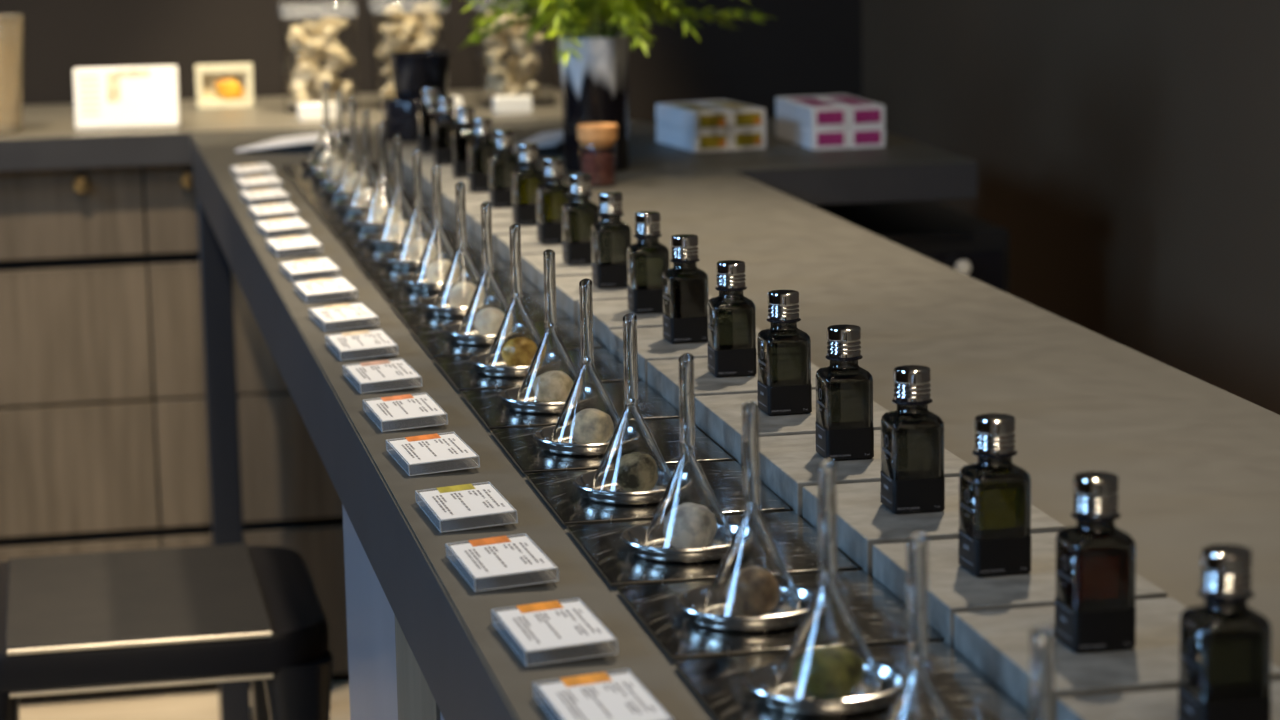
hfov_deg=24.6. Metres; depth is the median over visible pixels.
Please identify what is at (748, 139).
box
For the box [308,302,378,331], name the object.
card
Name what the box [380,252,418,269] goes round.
dish
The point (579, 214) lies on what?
glass bottle
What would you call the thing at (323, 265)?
card
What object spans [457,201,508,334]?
funnel
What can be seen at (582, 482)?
dish
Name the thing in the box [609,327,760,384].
stone slab
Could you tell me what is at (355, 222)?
dish
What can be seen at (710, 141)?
box
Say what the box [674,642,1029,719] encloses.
tile
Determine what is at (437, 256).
funnel
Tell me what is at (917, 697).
funnel
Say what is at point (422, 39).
canister
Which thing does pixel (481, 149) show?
glass bottle
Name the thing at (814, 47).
wall
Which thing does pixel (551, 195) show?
glass bottle
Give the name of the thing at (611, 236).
glass bottle
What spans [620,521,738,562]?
dish
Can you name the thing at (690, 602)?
dish
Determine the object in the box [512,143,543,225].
glass bottle
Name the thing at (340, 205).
dish
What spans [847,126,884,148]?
box
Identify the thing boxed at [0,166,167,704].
base cabinet
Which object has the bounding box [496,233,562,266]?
stone slab
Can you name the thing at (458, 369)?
tile
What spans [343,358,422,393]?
card
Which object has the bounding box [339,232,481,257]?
tile
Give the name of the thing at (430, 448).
card
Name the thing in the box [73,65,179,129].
display card
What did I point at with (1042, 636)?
funnel
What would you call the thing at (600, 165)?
jar
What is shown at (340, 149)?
funnel
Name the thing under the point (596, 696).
card
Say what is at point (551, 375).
funnel
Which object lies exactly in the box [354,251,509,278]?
tile
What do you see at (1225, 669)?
glass bottle
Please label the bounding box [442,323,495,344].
dish
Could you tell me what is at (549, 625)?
card
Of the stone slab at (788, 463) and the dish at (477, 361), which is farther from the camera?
the dish at (477, 361)
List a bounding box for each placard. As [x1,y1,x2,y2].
[235,128,361,153]
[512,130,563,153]
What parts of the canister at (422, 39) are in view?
lid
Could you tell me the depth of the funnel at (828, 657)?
1.16 m
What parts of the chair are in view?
leg, leg, seat, edge trim, edge trim, leg, leg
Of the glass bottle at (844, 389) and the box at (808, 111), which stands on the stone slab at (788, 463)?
the glass bottle at (844, 389)
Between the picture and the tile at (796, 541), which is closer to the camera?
the tile at (796, 541)
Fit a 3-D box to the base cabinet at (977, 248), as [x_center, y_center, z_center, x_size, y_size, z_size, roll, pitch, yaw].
[0.236,0.150,3.495,0.288,0.655,0.488,-3,10,-11]
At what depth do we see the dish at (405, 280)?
2.28 m
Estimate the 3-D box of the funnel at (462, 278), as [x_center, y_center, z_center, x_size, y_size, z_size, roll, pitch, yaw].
[-0.132,-0.084,2.168,0.048,0.096,0.048,-5,11,-22]
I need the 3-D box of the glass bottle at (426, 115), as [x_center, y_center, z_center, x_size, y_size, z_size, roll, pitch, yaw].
[-0.228,-0.262,3.197,0.027,0.070,0.026,-3,10,-12]
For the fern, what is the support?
in the vase
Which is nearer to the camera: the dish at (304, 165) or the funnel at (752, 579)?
the funnel at (752, 579)
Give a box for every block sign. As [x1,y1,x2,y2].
[297,102,335,120]
[450,96,462,114]
[492,95,531,113]
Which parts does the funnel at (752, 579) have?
stem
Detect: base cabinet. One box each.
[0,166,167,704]
[142,164,348,693]
[812,200,1008,293]
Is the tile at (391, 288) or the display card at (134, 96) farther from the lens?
the display card at (134, 96)
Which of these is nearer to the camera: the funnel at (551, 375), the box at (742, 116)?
the funnel at (551, 375)
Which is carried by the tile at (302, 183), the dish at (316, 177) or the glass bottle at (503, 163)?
the dish at (316, 177)
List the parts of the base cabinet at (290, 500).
drawer, knob, drawer, drawer, drawer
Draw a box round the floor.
[19,681,349,719]
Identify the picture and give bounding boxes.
[106,70,148,101]
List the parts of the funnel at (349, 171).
stem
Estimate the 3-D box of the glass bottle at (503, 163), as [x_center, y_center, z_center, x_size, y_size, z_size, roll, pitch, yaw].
[-0.124,-0.176,2.694,0.027,0.070,0.027,-3,10,-12]
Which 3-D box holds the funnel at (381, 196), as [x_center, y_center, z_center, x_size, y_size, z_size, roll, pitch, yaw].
[-0.235,-0.170,2.673,0.048,0.096,0.048,0,10,9]
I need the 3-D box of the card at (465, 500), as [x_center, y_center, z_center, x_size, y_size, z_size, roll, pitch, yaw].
[-0.091,0.076,1.524,0.040,0.009,0.074,-4,10,-14]
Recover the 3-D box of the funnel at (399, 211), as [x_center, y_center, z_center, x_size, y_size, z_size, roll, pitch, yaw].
[-0.210,-0.148,2.547,0.048,0.096,0.048,-7,11,-29]
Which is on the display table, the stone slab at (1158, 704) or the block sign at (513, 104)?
the stone slab at (1158, 704)
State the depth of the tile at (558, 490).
1.54 m
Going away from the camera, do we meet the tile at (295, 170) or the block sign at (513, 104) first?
the tile at (295, 170)
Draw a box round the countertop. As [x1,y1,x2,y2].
[0,87,562,170]
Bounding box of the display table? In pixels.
[191,118,1279,719]
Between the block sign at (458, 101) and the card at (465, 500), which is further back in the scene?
the block sign at (458, 101)
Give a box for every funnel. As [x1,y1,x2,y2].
[308,80,335,164]
[321,89,348,176]
[332,99,362,190]
[345,110,377,205]
[360,121,393,221]
[375,134,412,239]
[393,148,432,259]
[411,164,454,281]
[433,182,480,306]
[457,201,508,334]
[484,224,540,365]
[515,249,577,401]
[549,278,619,442]
[589,313,670,491]
[641,353,733,548]
[700,401,805,616]
[769,460,887,699]
[884,533,950,719]
[1030,625,1053,719]
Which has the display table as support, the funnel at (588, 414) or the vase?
the vase
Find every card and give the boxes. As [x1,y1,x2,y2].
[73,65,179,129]
[195,63,253,107]
[230,163,275,177]
[235,175,282,190]
[239,187,289,205]
[248,202,299,221]
[255,217,310,237]
[265,235,322,256]
[279,257,340,281]
[293,277,357,302]
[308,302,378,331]
[325,329,398,360]
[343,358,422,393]
[363,392,447,431]
[386,432,479,475]
[415,482,517,532]
[446,533,558,591]
[491,598,617,666]
[533,669,673,719]
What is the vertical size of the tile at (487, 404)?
0.003 m
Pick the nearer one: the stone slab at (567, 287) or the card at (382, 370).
the card at (382, 370)
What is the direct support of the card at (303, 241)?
on the display table
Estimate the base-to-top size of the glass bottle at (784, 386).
0.070 m
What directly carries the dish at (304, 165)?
on the tile at (295, 170)
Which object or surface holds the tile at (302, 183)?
on the display table
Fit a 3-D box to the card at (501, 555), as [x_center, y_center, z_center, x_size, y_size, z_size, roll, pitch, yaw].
[-0.067,0.097,1.403,0.040,0.009,0.074,-4,10,-14]
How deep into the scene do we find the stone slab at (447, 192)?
2.80 m
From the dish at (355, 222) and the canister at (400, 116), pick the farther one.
the canister at (400, 116)
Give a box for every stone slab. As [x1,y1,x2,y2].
[390,147,432,171]
[403,159,452,182]
[422,171,468,198]
[441,185,488,217]
[453,199,512,233]
[472,216,536,253]
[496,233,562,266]
[521,253,591,294]
[556,275,627,323]
[578,295,712,351]
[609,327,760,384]
[647,356,819,410]
[694,390,888,465]
[759,430,967,515]
[803,477,1065,574]
[872,532,1166,647]
[954,597,1279,719]
[1057,681,1279,719]
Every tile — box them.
[280,161,393,177]
[290,173,412,191]
[301,186,431,205]
[312,200,448,221]
[325,215,468,238]
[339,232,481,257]
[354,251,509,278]
[371,272,541,301]
[389,294,570,327]
[410,320,602,357]
[433,348,640,391]
[460,381,678,429]
[490,418,732,473]
[526,461,789,525]
[567,511,857,586]
[617,570,940,660]
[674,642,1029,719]
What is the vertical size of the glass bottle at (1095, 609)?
0.070 m
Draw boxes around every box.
[656,102,729,131]
[656,123,729,152]
[692,100,765,129]
[728,129,765,150]
[776,96,847,128]
[776,118,847,149]
[812,95,884,126]
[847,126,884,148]
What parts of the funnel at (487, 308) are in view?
stem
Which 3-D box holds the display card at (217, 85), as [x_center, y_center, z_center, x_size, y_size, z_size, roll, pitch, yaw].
[-0.573,-0.378,4.041,0.078,0.059,0.020,-2,10,-7]
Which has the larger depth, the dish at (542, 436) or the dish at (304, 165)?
the dish at (304, 165)
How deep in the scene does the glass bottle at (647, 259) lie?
2.06 m
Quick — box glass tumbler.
[0,14,24,134]
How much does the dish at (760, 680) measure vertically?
0.008 m
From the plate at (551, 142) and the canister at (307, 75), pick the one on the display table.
the plate at (551, 142)
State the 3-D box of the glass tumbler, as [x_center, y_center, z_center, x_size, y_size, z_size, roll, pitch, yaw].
[-0.821,-0.361,3.713,0.089,0.148,0.089,-3,10,-11]
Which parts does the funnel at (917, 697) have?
stem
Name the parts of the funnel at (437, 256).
stem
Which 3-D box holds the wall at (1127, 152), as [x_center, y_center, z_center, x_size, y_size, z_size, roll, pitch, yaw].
[1.004,-0.766,1.136,0.100,3.240,6.450,-3,10,-11]
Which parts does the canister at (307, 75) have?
lid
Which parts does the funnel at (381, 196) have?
stem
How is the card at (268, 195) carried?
on the display table
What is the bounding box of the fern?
[426,0,778,66]
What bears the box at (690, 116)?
on the box at (710, 141)
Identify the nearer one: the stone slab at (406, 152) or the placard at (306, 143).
the stone slab at (406, 152)
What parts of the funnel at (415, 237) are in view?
stem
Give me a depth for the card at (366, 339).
2.03 m
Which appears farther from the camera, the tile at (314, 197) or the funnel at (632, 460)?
the tile at (314, 197)
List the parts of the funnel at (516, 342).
stem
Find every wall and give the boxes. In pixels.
[0,0,861,122]
[862,0,1279,414]
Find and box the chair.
[0,543,332,719]
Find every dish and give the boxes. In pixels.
[299,160,324,171]
[310,172,336,184]
[321,186,350,198]
[334,200,365,213]
[348,216,381,230]
[363,233,400,248]
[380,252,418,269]
[398,273,480,291]
[419,296,467,316]
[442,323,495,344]
[469,352,529,376]
[499,386,565,413]
[533,425,608,455]
[573,468,673,504]
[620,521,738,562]
[677,584,814,631]
[745,660,905,716]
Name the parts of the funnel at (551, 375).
stem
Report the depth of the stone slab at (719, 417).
1.68 m
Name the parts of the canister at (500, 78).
lid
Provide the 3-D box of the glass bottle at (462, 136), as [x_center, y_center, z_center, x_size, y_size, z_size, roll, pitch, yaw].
[-0.175,-0.219,2.945,0.027,0.070,0.026,-3,10,-11]
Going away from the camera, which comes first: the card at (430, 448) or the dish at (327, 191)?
the card at (430, 448)
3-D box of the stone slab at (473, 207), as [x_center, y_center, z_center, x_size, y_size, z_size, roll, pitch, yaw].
[-0.115,-0.133,2.704,0.098,0.018,0.121,-3,10,-11]
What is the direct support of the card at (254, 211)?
on the display table
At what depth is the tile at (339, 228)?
2.68 m
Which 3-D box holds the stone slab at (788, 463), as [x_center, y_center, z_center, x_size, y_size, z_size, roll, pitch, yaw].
[0.117,0.059,1.573,0.098,0.018,0.121,-3,10,-11]
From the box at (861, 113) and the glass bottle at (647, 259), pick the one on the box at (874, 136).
the box at (861, 113)
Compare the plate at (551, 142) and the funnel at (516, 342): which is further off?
the plate at (551, 142)
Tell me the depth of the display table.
1.87 m
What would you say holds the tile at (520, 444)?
on the display table
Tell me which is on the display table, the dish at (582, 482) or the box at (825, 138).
the box at (825, 138)
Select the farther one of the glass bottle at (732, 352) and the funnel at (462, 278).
the funnel at (462, 278)
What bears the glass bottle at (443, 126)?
on the stone slab at (427, 164)
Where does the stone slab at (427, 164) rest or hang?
on the display table
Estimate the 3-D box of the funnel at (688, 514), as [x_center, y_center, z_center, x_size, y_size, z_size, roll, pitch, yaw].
[0.023,0.044,1.415,0.048,0.096,0.048,-4,10,-16]
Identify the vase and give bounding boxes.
[558,34,628,172]
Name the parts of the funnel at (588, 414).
stem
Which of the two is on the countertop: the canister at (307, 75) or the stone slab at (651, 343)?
the canister at (307, 75)
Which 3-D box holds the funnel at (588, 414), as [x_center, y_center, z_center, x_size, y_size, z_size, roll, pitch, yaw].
[-0.030,0.002,1.667,0.048,0.096,0.048,-5,11,-22]
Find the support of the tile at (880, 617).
on the display table
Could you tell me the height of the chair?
0.443 m
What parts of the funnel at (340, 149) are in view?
stem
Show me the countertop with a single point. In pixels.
(49, 138)
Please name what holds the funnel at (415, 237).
on the dish at (387, 259)
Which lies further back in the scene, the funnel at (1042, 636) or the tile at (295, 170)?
the tile at (295, 170)
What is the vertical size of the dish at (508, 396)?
0.008 m
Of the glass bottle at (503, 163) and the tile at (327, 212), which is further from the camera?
the tile at (327, 212)
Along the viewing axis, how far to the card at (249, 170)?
3.17 m
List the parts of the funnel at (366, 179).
stem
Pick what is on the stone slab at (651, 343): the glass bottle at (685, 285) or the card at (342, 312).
the glass bottle at (685, 285)
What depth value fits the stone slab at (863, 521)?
1.42 m
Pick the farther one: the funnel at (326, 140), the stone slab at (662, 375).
the funnel at (326, 140)
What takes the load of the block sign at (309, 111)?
on the countertop
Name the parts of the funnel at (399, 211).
stem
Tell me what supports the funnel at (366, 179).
on the dish at (340, 205)
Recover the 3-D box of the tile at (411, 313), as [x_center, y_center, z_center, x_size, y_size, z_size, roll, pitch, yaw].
[-0.121,-0.036,2.188,0.119,0.003,0.122,-3,10,-11]
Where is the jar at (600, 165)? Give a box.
[577,123,617,186]
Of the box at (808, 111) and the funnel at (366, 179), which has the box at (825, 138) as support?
the box at (808, 111)
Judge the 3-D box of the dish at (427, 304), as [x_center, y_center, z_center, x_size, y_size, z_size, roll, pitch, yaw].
[-0.131,-0.040,2.177,0.065,0.008,0.065,-3,10,-11]
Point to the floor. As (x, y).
(193, 705)
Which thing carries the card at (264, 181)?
on the display table
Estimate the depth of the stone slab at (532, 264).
2.31 m
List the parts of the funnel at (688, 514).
stem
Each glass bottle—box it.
[418,88,438,153]
[433,97,457,165]
[452,107,474,178]
[468,118,495,192]
[489,130,519,207]
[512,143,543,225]
[536,157,570,243]
[562,174,599,264]
[591,192,630,288]
[627,211,668,313]
[662,234,708,343]
[707,260,756,377]
[757,290,811,415]
[816,324,873,460]
[881,365,944,514]
[959,413,1030,577]
[1055,472,1135,653]
[1178,544,1271,719]
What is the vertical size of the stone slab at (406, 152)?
0.018 m
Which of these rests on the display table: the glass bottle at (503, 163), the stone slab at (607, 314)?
the stone slab at (607, 314)
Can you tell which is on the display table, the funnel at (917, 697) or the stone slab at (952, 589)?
the stone slab at (952, 589)
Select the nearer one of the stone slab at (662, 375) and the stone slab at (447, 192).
the stone slab at (662, 375)
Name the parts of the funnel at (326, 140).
stem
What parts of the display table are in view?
leg, wood panel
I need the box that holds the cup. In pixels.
[387,51,451,98]
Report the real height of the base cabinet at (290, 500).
0.699 m
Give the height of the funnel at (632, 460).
0.096 m
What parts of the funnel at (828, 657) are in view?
stem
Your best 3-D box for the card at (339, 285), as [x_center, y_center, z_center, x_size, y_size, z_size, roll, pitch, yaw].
[-0.246,-0.055,2.294,0.040,0.009,0.074,-4,10,-14]
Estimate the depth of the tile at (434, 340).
2.04 m
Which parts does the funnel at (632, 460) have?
stem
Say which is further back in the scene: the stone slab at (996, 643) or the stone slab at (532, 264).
the stone slab at (532, 264)
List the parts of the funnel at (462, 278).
stem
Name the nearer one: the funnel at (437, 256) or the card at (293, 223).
the funnel at (437, 256)
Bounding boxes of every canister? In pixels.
[278,1,359,112]
[368,0,449,109]
[382,96,449,141]
[469,1,554,107]
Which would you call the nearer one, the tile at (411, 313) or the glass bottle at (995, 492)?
the glass bottle at (995, 492)
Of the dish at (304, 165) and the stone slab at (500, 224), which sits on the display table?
the stone slab at (500, 224)
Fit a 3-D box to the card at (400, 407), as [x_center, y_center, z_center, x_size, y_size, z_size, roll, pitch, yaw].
[-0.143,0.032,1.786,0.040,0.009,0.074,-4,10,-14]
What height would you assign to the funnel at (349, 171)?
0.096 m
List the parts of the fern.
stem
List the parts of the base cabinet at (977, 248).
drawer, knob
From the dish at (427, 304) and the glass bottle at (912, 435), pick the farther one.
the dish at (427, 304)
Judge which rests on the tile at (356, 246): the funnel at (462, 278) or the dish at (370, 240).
the dish at (370, 240)
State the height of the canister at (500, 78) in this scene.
0.146 m
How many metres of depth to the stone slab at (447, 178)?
2.94 m
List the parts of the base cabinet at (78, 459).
drawer, drawer, drawer, drawer, knob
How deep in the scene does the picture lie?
3.74 m

